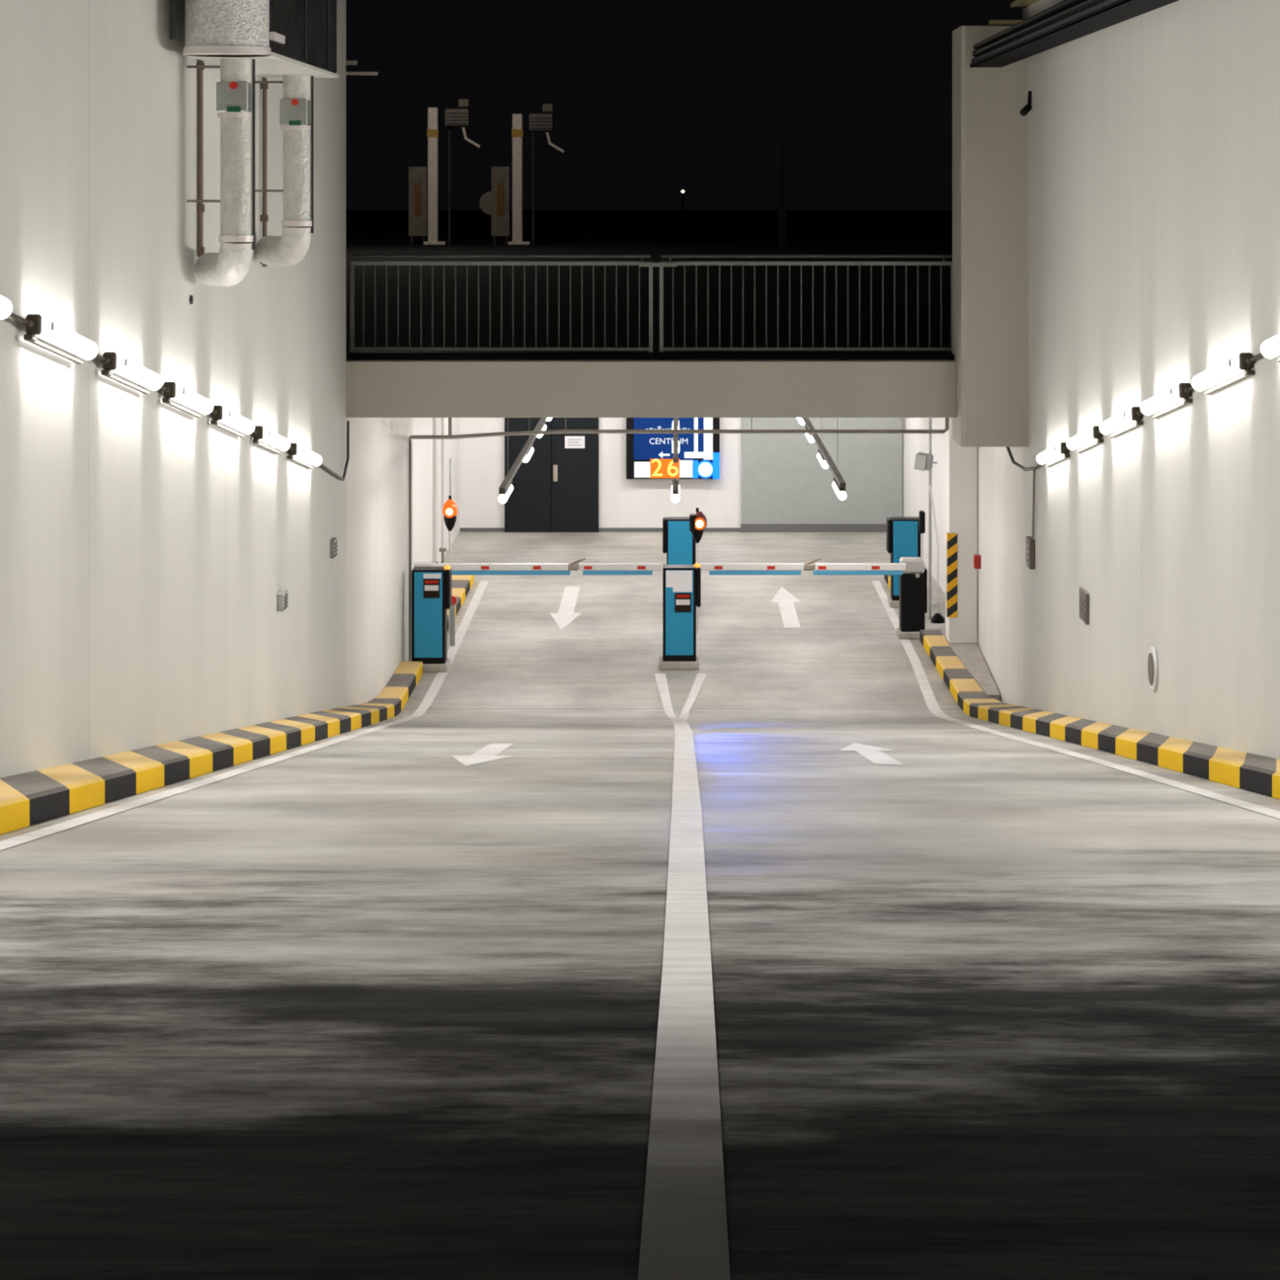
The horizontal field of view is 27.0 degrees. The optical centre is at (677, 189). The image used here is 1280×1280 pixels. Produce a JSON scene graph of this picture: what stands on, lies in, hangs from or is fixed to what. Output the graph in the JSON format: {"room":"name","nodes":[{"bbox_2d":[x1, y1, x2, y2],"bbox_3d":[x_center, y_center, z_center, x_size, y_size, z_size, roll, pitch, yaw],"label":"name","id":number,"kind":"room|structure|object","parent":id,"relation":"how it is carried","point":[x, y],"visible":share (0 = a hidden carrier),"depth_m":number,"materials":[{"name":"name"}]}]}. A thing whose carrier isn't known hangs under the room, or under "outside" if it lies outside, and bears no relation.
{"room":"parking garage","nodes":[
{"label":"parking garage","id":0,"kind":"room"},
{"bbox_2d":[0,0,459,777],"bbox_3d":[-4.010,1.690,23.450,0.980,9.800,49.900,0,0,0],"label":"wall","id":1,"kind":"structure","parent":0,"point":[148,547],"depth_m":19.56,"materials":[{"name":"paint"}]},
{"bbox_2d":[8,312,349,480],"bbox_3d":[-3.679,1.381,18.872,0.079,3.640,21.528,0,0,0],"label":"conduit","id":2,"kind":"object","parent":1,"relation":"attached to","point":[12,315],"visible":0.52,"depth_m":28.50,"materials":[{"name":"brown plastic"}]},
{"bbox_2d":[0,294,12,319],"bbox_3d":[-3.672,0.532,13.767,0.125,0.388,1.678,0,0,0],"label":"wall lamp","id":3,"kind":"object","parent":2,"relation":"attached to","point":[6,306],"visible":1,"depth_m":14.43,"materials":[{"name":"grey plastic"}]},
{"bbox_2d":[22,314,97,364],"bbox_3d":[-3.672,0.900,15.967,0.125,0.373,1.578,0,0,0],"label":"wall lamp","id":4,"kind":"object","parent":2,"relation":"attached to","point":[43,328],"visible":1,"depth_m":15.74,"materials":[{"name":"grey plastic"}]},
{"bbox_2d":[100,351,162,394],"bbox_3d":[-3.672,1.245,18.042,0.125,0.380,1.628,0,0,0],"label":"wall lamp","id":5,"kind":"object","parent":2,"relation":"attached to","point":[114,362],"visible":1,"depth_m":17.80,"materials":[{"name":"grey plastic"}]},
{"bbox_2d":[162,382,213,417],"bbox_3d":[-3.672,1.587,20.092,0.125,0.380,1.628,0,0,0],"label":"wall lamp","id":6,"kind":"object","parent":2,"relation":"attached to","point":[174,391],"visible":1,"depth_m":19.84,"materials":[{"name":"grey plastic"}]},
{"bbox_2d":[210,405,254,437],"bbox_3d":[-3.672,1.924,22.117,0.125,0.388,1.678,0,0,0],"label":"wall lamp","id":7,"kind":"object","parent":2,"relation":"attached to","point":[221,414],"visible":0.94,"depth_m":21.85,"materials":[{"name":"grey plastic"}]},
{"bbox_2d":[252,426,290,453],"bbox_3d":[-3.672,2.274,24.217,0.125,0.388,1.678,0,0,0],"label":"wall lamp","id":8,"kind":"object","parent":2,"relation":"attached to","point":[263,434],"visible":0.95,"depth_m":23.95,"materials":[{"name":"grey plastic"}]},
{"bbox_2d":[287,443,322,468],"bbox_3d":[-3.672,2.636,26.392,0.125,0.411,1.828,0,0,0],"label":"wall lamp","id":9,"kind":"object","parent":2,"relation":"attached to","point":[299,451],"visible":0.93,"depth_m":26.11,"materials":[{"name":"grey plastic"}]},
{"bbox_2d":[196,59,204,257],"bbox_3d":[-3.733,-0.266,20.900,0.053,1.583,0.044,0,0,0],"label":"pipe","id":10,"kind":"object","parent":1,"relation":"attached to","point":[200,206],"visible":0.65,"depth_m":20.88,"materials":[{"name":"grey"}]},
{"bbox_2d":[169,0,338,78],"bbox_3d":[-3.333,-2.301,21.477,0.695,2.618,4.347,0,0,0],"label":"ventilation duct","id":11,"kind":"object","parent":1,"relation":"attached to","point":[283,37],"visible":0.99,"depth_m":19.86,"materials":[{"name":"silver metal"}]},
{"bbox_2d":[186,58,255,286],"bbox_3d":[-3.515,-0.124,20.430,0.426,1.736,0.718,0,0,-33],"label":"pipe","id":12,"kind":"object","parent":11,"relation":"hanging from","point":[236,89],"visible":1,"depth_m":20.20,"materials":[{"name":"metal"}]},
{"bbox_2d":[254,75,313,266],"bbox_3d":[-3.510,-0.163,23.359,0.468,1.658,0.811,0,0,-33],"label":"pipe","id":13,"kind":"object","parent":11,"relation":"hanging from","point":[296,106],"visible":1,"depth_m":23.10,"materials":[{"name":"metal"}]},
{"bbox_2d":[259,76,268,266],"bbox_3d":[-3.721,-0.174,24.000,0.077,1.731,0.044,0,0,0],"label":"pipe","id":14,"kind":"object","parent":1,"relation":"attached to","point":[264,217],"visible":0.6,"depth_m":23.98,"materials":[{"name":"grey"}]},
{"bbox_2d":[277,589,288,611],"bbox_3d":[-3.712,3.864,25.100,0.066,0.170,0.260,0,0,0],"label":"box","id":15,"kind":"object","parent":1,"relation":"attached to","point":[282,597],"visible":1,"depth_m":24.97,"materials":[{"name":"metal"}]},
{"bbox_2d":[329,537,337,558],"bbox_3d":[-3.697,3.853,28.700,0.056,0.200,0.220,0,0,0],"label":"box","id":16,"kind":"object","parent":1,"relation":"attached to","point":[333,542],"visible":1,"depth_m":28.59,"materials":[{"name":"grey plastic"}]},
{"bbox_2d":[346,60,377,75],"bbox_3d":[-3.703,-1.418,31.015,0.440,0.170,0.030,0,0,0],"label":"pipe stub","id":17,"kind":"object","parent":1,"relation":"attached to","point":[348,62],"visible":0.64,"depth_m":31.00,"materials":[{"name":"paint"}]},
{"bbox_2d":[408,435,411,661],"bbox_3d":[-3.352,4.575,33.484,0.048,3.230,2.886,0,0,-6],"label":"pipe","id":18,"kind":"object","parent":1,"relation":"attached to","point":[409,437],"visible":0.7,"depth_m":34.88,"materials":[{"name":"grey"}]},
{"bbox_2d":[410,417,949,439],"bbox_3d":[0.031,2.635,32.000,6.463,0.712,0.046,0,0,0],"label":"pipe","id":19,"kind":"object","parent":18,"relation":"attached to","point":[450,436],"visible":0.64,"depth_m":31.98,"materials":[{"name":"grey metal"}]},
{"bbox_2d":[0,531,1279,1279],"bbox_3d":[0.050,3.238,22.250,8.500,5.905,52.500,0,0,0],"label":"floor","id":20,"kind":"structure","parent":0,"point":[380,1004],"depth_m":7.43,"materials":[{"name":"concrete"}]},
{"bbox_2d":[0,661,422,834],"bbox_3d":[-3.507,3.740,18.479,0.575,4.940,31.342,0,0,0],"label":"kerb","id":21,"kind":"object","parent":20,"relation":"on","point":[29,798],"visible":0.91,"depth_m":17.50,"materials":[{"name":"black paint"}]},
{"bbox_2d":[0,580,488,850],"bbox_3d":[-3.025,3.650,21.600,0.170,5.071,41.200,0,0,0],"label":"edge line","id":22,"kind":"object","parent":20,"relation":"on","point":[440,677],"visible":0.96,"depth_m":19.30,"materials":[{"name":"white paint"}]},
{"bbox_2d":[409,564,451,672],"bbox_3d":[-3.195,5.518,34.430,0.545,1.345,0.460,0,0,0],"label":"ticket machine","id":23,"kind":"object","parent":20,"relation":"on","point":[431,586],"visible":0.95,"depth_m":34.25,"materials":[{"name":"metal"}]},
{"bbox_2d":[413,557,661,574],"bbox_3d":[-1.960,5.624,36.875,3.480,1.132,0.450,0,0,0],"label":"barrier","id":24,"kind":"object","parent":23,"relation":"attached to","point":[456,568],"visible":0.69,"depth_m":36.65,"materials":[{"name":"metal"}]},
{"bbox_2d":[431,417,438,563],"bbox_3d":[-3.500,4.190,38.500,0.100,4.000,0.080,0,0,0],"label":"pipe","id":25,"kind":"object","parent":20,"relation":"on","point":[434,420],"visible":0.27,"depth_m":38.48,"materials":[{"name":"white"}]},
{"bbox_2d":[439,417,446,563],"bbox_3d":[-3.383,4.190,38.500,0.100,4.000,0.080,0,0,0],"label":"pipe","id":26,"kind":"object","parent":20,"relation":"on","point":[442,549],"visible":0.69,"depth_m":38.48,"materials":[{"name":"white metal"}]},
{"bbox_2d":[442,457,457,635],"bbox_3d":[-3.159,4.962,37.093,0.207,2.456,0.223,0,0,0],"label":"warning light","id":27,"kind":"object","parent":20,"relation":"on","point":[450,509],"visible":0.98,"depth_m":37.05,"materials":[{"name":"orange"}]},
{"bbox_2d":[449,595,457,645],"bbox_3d":[-3.050,5.850,36.200,0.117,0.679,0.060,0,0,0],"label":"marker post","id":28,"kind":"object","parent":20,"relation":"on","point":[452,609],"visible":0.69,"depth_m":36.17,"materials":[{"name":"metal"}]},
{"bbox_2d":[447,574,473,631],"bbox_3d":[-3.376,6.125,39.725,0.332,0.170,4.750,0,0,0],"label":"kerb","id":29,"kind":"object","parent":20,"relation":"on","point":[461,584],"visible":0.25,"depth_m":40.61,"materials":[{"name":"black paint"}]},
{"bbox_2d":[452,743,512,765],"bbox_3d":[-1.520,4.481,21.200,0.480,0.667,4.000,0,0,0],"label":"arrow marking","id":30,"kind":"object","parent":20,"relation":"on","point":[488,753],"visible":1,"depth_m":20.72,"materials":[{"name":"white paint"}]},
{"bbox_2d":[550,586,581,629],"bbox_3d":[-1.630,6.186,39.550,0.470,0.001,4.100,0,0,0],"label":"arrow marking","id":31,"kind":"object","parent":20,"relation":"on","point":[566,615],"visible":1,"depth_m":39.40,"materials":[{"name":"white paint"}]},
{"bbox_2d":[662,516,695,564],"bbox_3d":[0.058,5.537,39.690,0.545,1.305,0.460,0,0,0],"label":"ticket machine","id":32,"kind":"object","parent":20,"relation":"on","point":[678,542],"visible":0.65,"depth_m":39.52,"materials":[{"name":"metal"}]},
{"bbox_2d":[658,563,700,670],"bbox_3d":[0.033,5.518,34.610,0.545,1.345,0.460,0,0,0],"label":"ticket machine","id":33,"kind":"object","parent":20,"relation":"on","point":[681,583],"visible":1,"depth_m":34.42,"materials":[{"name":"metal"}]},
{"bbox_2d":[637,673,730,1279],"bbox_3d":[0.048,3.650,17.550,0.675,5.071,33.100,0,0,0],"label":"centre line","id":34,"kind":"object","parent":20,"relation":"on","point":[684,1236],"visible":1,"depth_m":5.65,"materials":[{"name":"white paint"}]},
{"bbox_2d":[689,507,706,632],"bbox_3d":[0.294,5.319,37.292,0.243,1.742,0.225,0,0,0],"label":"warning light","id":35,"kind":"object","parent":20,"relation":"on","point":[698,522],"visible":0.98,"depth_m":37.23,"materials":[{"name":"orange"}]},
{"bbox_2d":[689,513,696,531],"bbox_3d":[0.218,4.653,37.290,0.090,0.230,0.220,0,0,0],"label":"hood","id":36,"kind":"object","parent":35,"relation":"attached to","point":[692,516],"depth_m":37.19,"materials":[{"name":"black plastic"}]},
{"bbox_2d":[770,586,800,627],"bbox_3d":[1.630,6.186,39.650,0.470,0.001,3.900,0,0,0],"label":"road arrow","id":37,"kind":"object","parent":20,"relation":"on","point":[785,600],"visible":1,"depth_m":39.55,"materials":[{"name":"white paint"}]},
{"bbox_2d":[700,556,927,639],"bbox_3d":[1.885,5.624,36.875,3.130,1.132,0.450,0,0,0],"label":"barrier","id":38,"kind":"object","parent":20,"relation":"on","point":[912,571],"visible":0.98,"depth_m":36.66,"materials":[{"name":"metal"}]},
{"bbox_2d":[838,742,903,764],"bbox_3d":[1.550,4.506,21.350,0.480,0.650,3.900,0,0,0],"label":"road arrow","id":39,"kind":"object","parent":20,"relation":"on","point":[873,753],"visible":1,"depth_m":21.29,"materials":[{"name":"white paint"}]},
{"bbox_2d":[886,516,920,608],"bbox_3d":[3.397,5.537,39.690,0.545,1.305,0.460,0,0,0],"label":"ticket machine","id":40,"kind":"object","parent":20,"relation":"on","point":[903,534],"visible":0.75,"depth_m":39.52,"materials":[{"name":"metal"}]},
{"bbox_2d":[919,510,924,559],"bbox_3d":[3.544,5.419,38.600,0.080,1.543,0.160,0,0,0],"label":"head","id":41,"kind":"object","parent":20,"relation":"on","point":[922,513],"visible":0.7,"depth_m":38.53},
{"bbox_2d":[928,417,944,623],"bbox_3d":[3.645,4.140,37.511,0.195,3.900,0.622,0,0,0],"label":"pipe","id":42,"kind":"object","parent":20,"relation":"on","point":[937,618],"visible":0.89,"depth_m":37.78,"materials":[{"name":"metal"}]},
{"bbox_2d":[914,452,937,471],"bbox_3d":[3.493,3.820,37.495,0.317,0.258,0.181,0,0,14],"label":"floodlight","id":43,"kind":"object","parent":42,"relation":"attached to","point":[923,461],"visible":1,"depth_m":37.44,"materials":[{"name":"grey plastic"}]},
{"bbox_2d":[948,643,999,700],"bbox_3d":[3.822,6.115,33.900,0.415,0.150,4.000,0,0,0],"label":"sidewalk","id":44,"kind":"object","parent":20,"relation":"on","point":[970,655],"visible":0.6,"depth_m":33.85,"materials":[{"name":"concrete"}]},
{"bbox_2d":[945,417,977,643],"bbox_3d":[3.810,4.115,35.750,0.380,3.850,0.500,0,0,0],"label":"column","id":45,"kind":"structure","parent":44,"relation":"on","point":[961,462],"depth_m":35.50,"materials":[{"name":"white paint"}]},
{"bbox_2d":[946,532,957,617],"bbox_3d":[3.664,5.130,35.553,0.131,1.120,0.134,0,0,0],"label":"guard","id":46,"kind":"object","parent":45,"relation":"attached to","point":[952,538],"visible":1,"depth_m":35.48,"materials":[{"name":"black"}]},
{"bbox_2d":[871,580,1279,818],"bbox_3d":[3.110,3.650,21.600,0.240,5.071,41.200,0,0,0],"label":"edge line","id":47,"kind":"object","parent":20,"relation":"on","point":[931,703],"visible":0.96,"depth_m":24.11,"materials":[{"name":"white paint"}]},
{"bbox_2d":[920,629,1279,799],"bbox_3d":[3.599,3.886,20.590,0.532,4.648,32.060,0,0,0],"label":"kerb","id":48,"kind":"object","parent":20,"relation":"on","point":[1259,774],"visible":0.93,"depth_m":21.75,"materials":[{"name":"black paint"}]},
{"bbox_2d":[346,209,951,360],"bbox_3d":[0.000,1.975,145.450,120.000,0.030,229.100,0,0,0],"label":"ground","id":49,"kind":"structure","parent":0,"point":[655,233],"depth_m":58.80,"materials":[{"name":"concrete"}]},
{"bbox_2d":[408,166,426,244],"bbox_3d":[-9.299,0.563,95.585,0.660,2.795,0.130,0,0,0],"label":"notice board","id":50,"kind":"object","parent":49,"relation":"on","point":[417,175],"visible":1,"depth_m":95.54,"materials":[{"name":"grey metal"}]},
{"bbox_2d":[423,107,446,244],"bbox_3d":[-8.629,-0.488,95.000,0.770,4.896,0.600,0,0,0],"label":"post","id":51,"kind":"object","parent":49,"relation":"on","point":[433,131],"visible":1,"depth_m":94.84,"materials":[{"name":"metal"}]},
{"bbox_2d":[444,98,480,244],"bbox_3d":[-7.625,-0.636,94.985,1.251,5.192,0.630,0,0,0],"label":"security camera","id":52,"kind":"object","parent":49,"relation":"on","point":[453,117],"visible":1,"depth_m":94.80,"materials":[{"name":"grey metal"}]},
{"bbox_2d":[479,166,509,244],"bbox_3d":[-6.543,0.563,95.585,1.080,2.795,0.130,0,0,0],"label":"notice board","id":53,"kind":"object","parent":49,"relation":"on","point":[495,202],"visible":1,"depth_m":95.54,"materials":[{"name":"grey metal"}]},
{"bbox_2d":[507,113,530,244],"bbox_3d":[-5.621,-0.373,95.000,0.770,4.666,0.600,0,0,0],"label":"post","id":54,"kind":"object","parent":49,"relation":"on","point":[517,131],"visible":1,"depth_m":94.84,"materials":[{"name":"metal"}]},
{"bbox_2d":[528,103,564,244],"bbox_3d":[-4.631,-0.550,94.985,1.251,5.019,0.630,0,0,0],"label":"security camera","id":55,"kind":"object","parent":49,"relation":"on","point":[537,122],"visible":1,"depth_m":94.80,"materials":[{"name":"grey metal"}]},
{"bbox_2d":[346,360,956,417],"bbox_3d":[-0.295,2.231,30.050,6.850,0.632,0.500,0,0,0],"label":"beam","id":56,"kind":"structure","parent":0,"point":[375,388],"depth_m":29.80,"materials":[{"name":"concrete"}]},
{"bbox_2d":[348,350,954,359],"bbox_3d":[-0.285,1.887,30.475,6.830,0.055,0.850,0,0,0],"label":"deck edge","id":57,"kind":"structure","parent":56,"relation":"on","point":[357,355],"depth_m":30.05,"materials":[{"name":"black metal"}]},
{"bbox_2d":[350,254,653,352],"bbox_3d":[-2.011,1.299,30.550,3.465,1.121,0.044,0,0,0],"label":"railing","id":58,"kind":"object","parent":57,"relation":"on","point":[353,264],"visible":1,"depth_m":30.53,"materials":[{"name":"metal"}]},
{"bbox_2d":[638,262,677,266],"bbox_3d":[-0.222,0.855,30.508,0.444,0.050,0.035,0,0,0],"label":"rail splice","id":59,"kind":"object","parent":58,"relation":"attached to","point":[640,264],"visible":1,"depth_m":30.49,"materials":[{"name":"grey metal"}]},
{"bbox_2d":[659,254,951,352],"bbox_3d":[1.488,1.299,30.550,3.381,1.121,0.044,0,0,0],"label":"railing","id":60,"kind":"object","parent":57,"relation":"on","point":[662,348],"visible":0.96,"depth_m":30.54,"materials":[{"name":"metal"}]},
{"bbox_2d":[951,26,1028,446],"bbox_3d":[3.495,0.510,29.800,0.740,4.626,1.000,0,0,0],"label":"pillar","id":61,"kind":"structure","parent":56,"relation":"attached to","point":[990,134],"depth_m":29.30,"materials":[{"name":"grey concrete"}]},
{"bbox_2d":[988,0,1039,24],"bbox_3d":[3.648,-1.945,28.800,0.424,0.250,1.600,0,0,0],"label":"batten","id":62,"kind":"object","parent":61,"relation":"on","point":[1017,3],"visible":0.77,"depth_m":29.20,"materials":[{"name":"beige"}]},
{"bbox_2d":[1005,352,1262,537],"bbox_3d":[3.737,1.645,18.995,0.221,4.194,21.275,0,0,0],"label":"conduit","id":63,"kind":"object","parent":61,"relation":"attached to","point":[1033,468],"visible":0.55,"depth_m":28.64,"materials":[{"name":"brown plastic"}]},
{"bbox_2d":[459,417,903,531],"bbox_3d":[0.050,4.390,48.450,9.100,4.400,0.300,0,0,0],"label":"wall","id":64,"kind":"structure","parent":0,"point":[623,503],"depth_m":48.30,"materials":[{"name":"white paint"}]},
{"bbox_2d":[504,417,598,532],"bbox_3d":[-2.270,5.015,48.210,1.700,2.350,0.180,0,0,0],"label":"door","id":65,"kind":"structure","parent":64,"relation":"in","point":[556,490],"depth_m":48.20,"materials":[{"name":"black metal"}]},
{"bbox_2d":[564,435,584,448],"bbox_3d":[-1.850,4.560,48.190,0.360,0.220,0.011,0,0,0],"label":"notice","id":66,"kind":"object","parent":65,"relation":"attached to","point":[571,442],"visible":1,"depth_m":48.19,"materials":[{"name":"white paper"}]},
{"bbox_2d":[626,417,719,479],"bbox_3d":[-0.076,4.463,48.191,1.683,1.507,0.201,0,0,0],"label":"information sign","id":67,"kind":"object","parent":64,"relation":"attached to","point":[648,455],"visible":0.69,"depth_m":48.11,"materials":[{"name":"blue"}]},
{"bbox_2d":[696,460,714,478],"bbox_3d":[0.510,5.042,48.111,0.326,0.326,0.043,0,0,0],"label":"pictogram","id":68,"kind":"object","parent":67,"relation":"attached to","point":[704,468],"depth_m":48.10,"materials":[{"name":"white plastic"}]},
{"bbox_2d":[460,523,886,532],"bbox_3d":[0.075,6.115,48.260,8.010,0.150,0.080,0,0,0],"label":"baseboard","id":69,"kind":"structure","parent":64,"relation":"attached to","point":[744,527],"depth_m":48.22,"materials":[{"name":"grey"}]},
{"bbox_2d":[741,417,902,524],"bbox_3d":[2.615,4.815,48.265,2.910,2.450,0.070,0,0,0],"label":"door","id":70,"kind":"structure","parent":64,"relation":"in","point":[784,480],"depth_m":48.23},
{"bbox_2d":[903,0,1279,759],"bbox_3d":[4.230,1.690,23.450,0.740,9.800,49.900,0,0,0],"label":"wall","id":71,"kind":"structure","parent":0,"point":[1154,135],"depth_m":21.96,"materials":[{"name":"paint"}]},
{"bbox_2d":[973,554,981,568],"bbox_3d":[3.952,4.893,35.100,0.096,0.170,0.160,0,0,0],"label":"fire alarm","id":72,"kind":"object","parent":71,"relation":"attached to","point":[977,557],"visible":1,"depth_m":35.02,"materials":[{"name":"red plastic"}]},
{"bbox_2d":[1019,90,1031,115],"bbox_3d":[3.793,-0.940,28.996,0.080,0.278,0.184,0,0,30],"label":"security camera","id":73,"kind":"object","parent":71,"relation":"attached to","point":[1027,108],"visible":1,"depth_m":28.99,"materials":[{"name":"black plastic"}]},
{"bbox_2d":[1026,536,1035,568],"bbox_3d":[3.827,3.932,28.900,0.066,0.320,0.300,0,0,0],"label":"switch box","id":74,"kind":"object","parent":71,"relation":"attached to","point":[1030,542],"visible":1,"depth_m":28.75,"materials":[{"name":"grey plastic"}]},
{"bbox_2d":[1035,442,1070,466],"bbox_3d":[3.797,2.685,27.017,0.125,0.404,1.778,0,0,0],"label":"wall lamp","id":75,"kind":"object","parent":71,"relation":"attached to","point":[1060,450],"visible":0.92,"depth_m":26.74,"materials":[{"name":"grey plastic"}]},
{"bbox_2d":[969,0,1178,67],"bbox_3d":[3.538,-1.467,20.645,0.645,0.305,17.290,0,0,0],"label":"cable tray","id":76,"kind":"object","parent":71,"relation":"attached to","point":[1068,20],"visible":1,"depth_m":23.18,"materials":[{"name":"black metal"}]},
{"bbox_2d":[1079,587,1088,625],"bbox_3d":[3.842,3.933,25.200,0.036,0.290,0.420,0,0,0],"label":"air vent","id":77,"kind":"object","parent":71,"relation":"in","point":[1083,595],"visible":1,"depth_m":25.09,"materials":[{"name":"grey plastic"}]},
{"bbox_2d":[1066,426,1103,453],"bbox_3d":[3.797,2.336,24.917,0.125,0.388,1.678,0,0,0],"label":"wall lamp","id":78,"kind":"object","parent":71,"relation":"attached to","point":[1091,434],"visible":0.85,"depth_m":24.65,"materials":[{"name":"grey plastic"}]},
{"bbox_2d":[1099,406,1142,437],"bbox_3d":[3.797,1.998,22.892,0.125,0.396,1.728,0,0,0],"label":"wall lamp","id":79,"kind":"object","parent":71,"relation":"attached to","point":[1132,415],"visible":0.94,"depth_m":22.63,"materials":[{"name":"grey plastic"}]},
{"bbox_2d":[1146,646,1157,691],"bbox_3d":[3.847,3.881,21.600,0.026,0.360,0.360,0,0,0],"label":"air vent","id":80,"kind":"object","parent":71,"relation":"in","point":[1152,664],"visible":1,"depth_m":21.52,"materials":[{"name":"white plastic"}]},
{"bbox_2d":[1140,382,1192,418],"bbox_3d":[3.797,1.648,20.792,0.125,0.396,1.728,0,0,0],"label":"wall lamp","id":81,"kind":"object","parent":71,"relation":"attached to","point":[1180,392],"visible":1,"depth_m":20.54,"materials":[{"name":"grey plastic"}]},
{"bbox_2d":[1191,352,1254,395],"bbox_3d":[3.797,1.290,18.642,0.125,0.396,1.728,0,0,0],"label":"wall lamp","id":82,"kind":"object","parent":71,"relation":"attached to","point":[1241,362],"visible":1,"depth_m":18.39,"materials":[{"name":"grey plastic"}]},
{"bbox_2d":[1260,333,1279,362],"bbox_3d":[3.797,0.888,16.242,0.125,0.427,1.928,0,0,0],"label":"wall lamp","id":83,"kind":"object","parent":71,"relation":"attached to","point":[1270,348],"visible":1,"depth_m":16.90,"materials":[{"name":"grey plastic"}]},
{"bbox_3d":[0.050,2.090,39.450,9.100,0.200,18.300,0,0,0],"label":"ceiling","id":84,"kind":"structure","parent":0,"visible":0},
{"bbox_2d":[497,480,512,503],"bbox_3d":[-2.050,2.936,31.900,0.101,1.492,1.250,0,0,0],"label":"ceiling lamp","id":85,"kind":"object","parent":84,"relation":"hanging from","point":[504,496],"visible":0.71,"depth_m":31.31,"materials":[{"name":"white plastic"}]},
{"bbox_2d":[498,417,546,492],"bbox_3d":[-2.050,3.513,37.500,0.070,0.055,12.600,0,0,0],"label":"track","id":86,"kind":"object","parent":85,"relation":"attached to","point":[505,483],"visible":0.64,"depth_m":34.51,"materials":[{"name":"grey metal"}]},
{"bbox_2d":[523,417,533,462],"bbox_3d":[-2.050,2.936,36.600,0.101,1.492,1.250,0,0,0],"label":"ceiling lamp","id":87,"kind":"object","parent":84,"relation":"hanging from","point":[531,451],"visible":0.45,"depth_m":36.34,"materials":[{"name":"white plastic"}]},
{"bbox_2d":[523,447,533,462],"bbox_3d":[-2.050,3.630,36.600,0.101,0.104,1.250,0,0,0],"label":"diffuser","id":88,"kind":"object","parent":87,"relation":"attached to","point":[530,452],"depth_m":36.09,"materials":[{"name":"white plastic"}]},
{"bbox_2d":[537,417,546,437],"bbox_3d":[-2.050,2.936,40.200,0.101,1.492,1.250,0,0,0],"label":"ceiling lamp","id":89,"kind":"object","parent":84,"relation":"hanging from","point":[544,428],"visible":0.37,"depth_m":40.02,"materials":[{"name":"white plastic"}]},
{"bbox_2d":[537,424,546,437],"bbox_3d":[-2.050,3.630,40.200,0.101,0.104,1.250,0,0,0],"label":"diffuser","id":90,"kind":"object","parent":89,"relation":"attached to","point":[544,428],"depth_m":39.79,"materials":[{"name":"white plastic"}]},
{"bbox_2d":[671,417,679,502],"bbox_3d":[-0.020,2.951,32.200,0.101,1.522,1.250,0,0,0],"label":"ceiling lamp","id":91,"kind":"object","parent":84,"relation":"hanging from","point":[675,488],"visible":0.96,"depth_m":31.96,"materials":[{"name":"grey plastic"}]},
{"bbox_2d":[671,486,679,502],"bbox_3d":[-0.020,3.660,32.200,0.101,0.104,1.250,0,0,0],"label":"diffuser","id":92,"kind":"object","parent":91,"relation":"attached to","point":[675,491],"depth_m":31.61,"materials":[{"name":"white plastic"}]},
{"bbox_2d":[817,417,828,468],"bbox_3d":[1.970,2.946,36.000,0.101,1.512,1.250,0,0,0],"label":"ceiling lamp","id":93,"kind":"object","parent":84,"relation":"hanging from","point":[820,456],"visible":0.52,"depth_m":35.76,"materials":[{"name":"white plastic"}]},
{"bbox_2d":[817,453,828,468],"bbox_3d":[1.970,3.650,36.000,0.101,0.104,1.250,0,0,0],"label":"diffuser","id":94,"kind":"object","parent":93,"relation":"attached to","point":[820,456],"depth_m":35.44,"materials":[{"name":"white plastic"}]},
{"bbox_2d":[832,477,846,500],"bbox_3d":[1.970,2.946,32.400,0.101,1.512,1.250,0,0,0],"label":"ceiling lamp","id":95,"kind":"object","parent":84,"relation":"hanging from","point":[840,491],"visible":0.68,"depth_m":31.83,"materials":[{"name":"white plastic"}]},
{"bbox_2d":[802,417,845,487],"bbox_3d":[1.970,3.513,37.550,0.070,0.055,11.700,0,0,0],"label":"track","id":96,"kind":"object","parent":95,"relation":"attached to","point":[836,473],"visible":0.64,"depth_m":34.93,"materials":[{"name":"grey metal"}]},
{"bbox_3d":[-0.020,2.951,41.300,0.101,1.522,1.250,0,0,0],"label":"ceiling lamp","id":97,"kind":"object","parent":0,"visible":0},
{"bbox_2d":[672,417,678,462],"bbox_3d":[-0.020,3.513,38.300,0.070,0.055,7.400,0,0,0],"label":"track","id":98,"kind":"object","parent":97,"relation":"attached to","point":[677,419],"visible":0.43,"depth_m":36.62,"materials":[{"name":"grey metal"}]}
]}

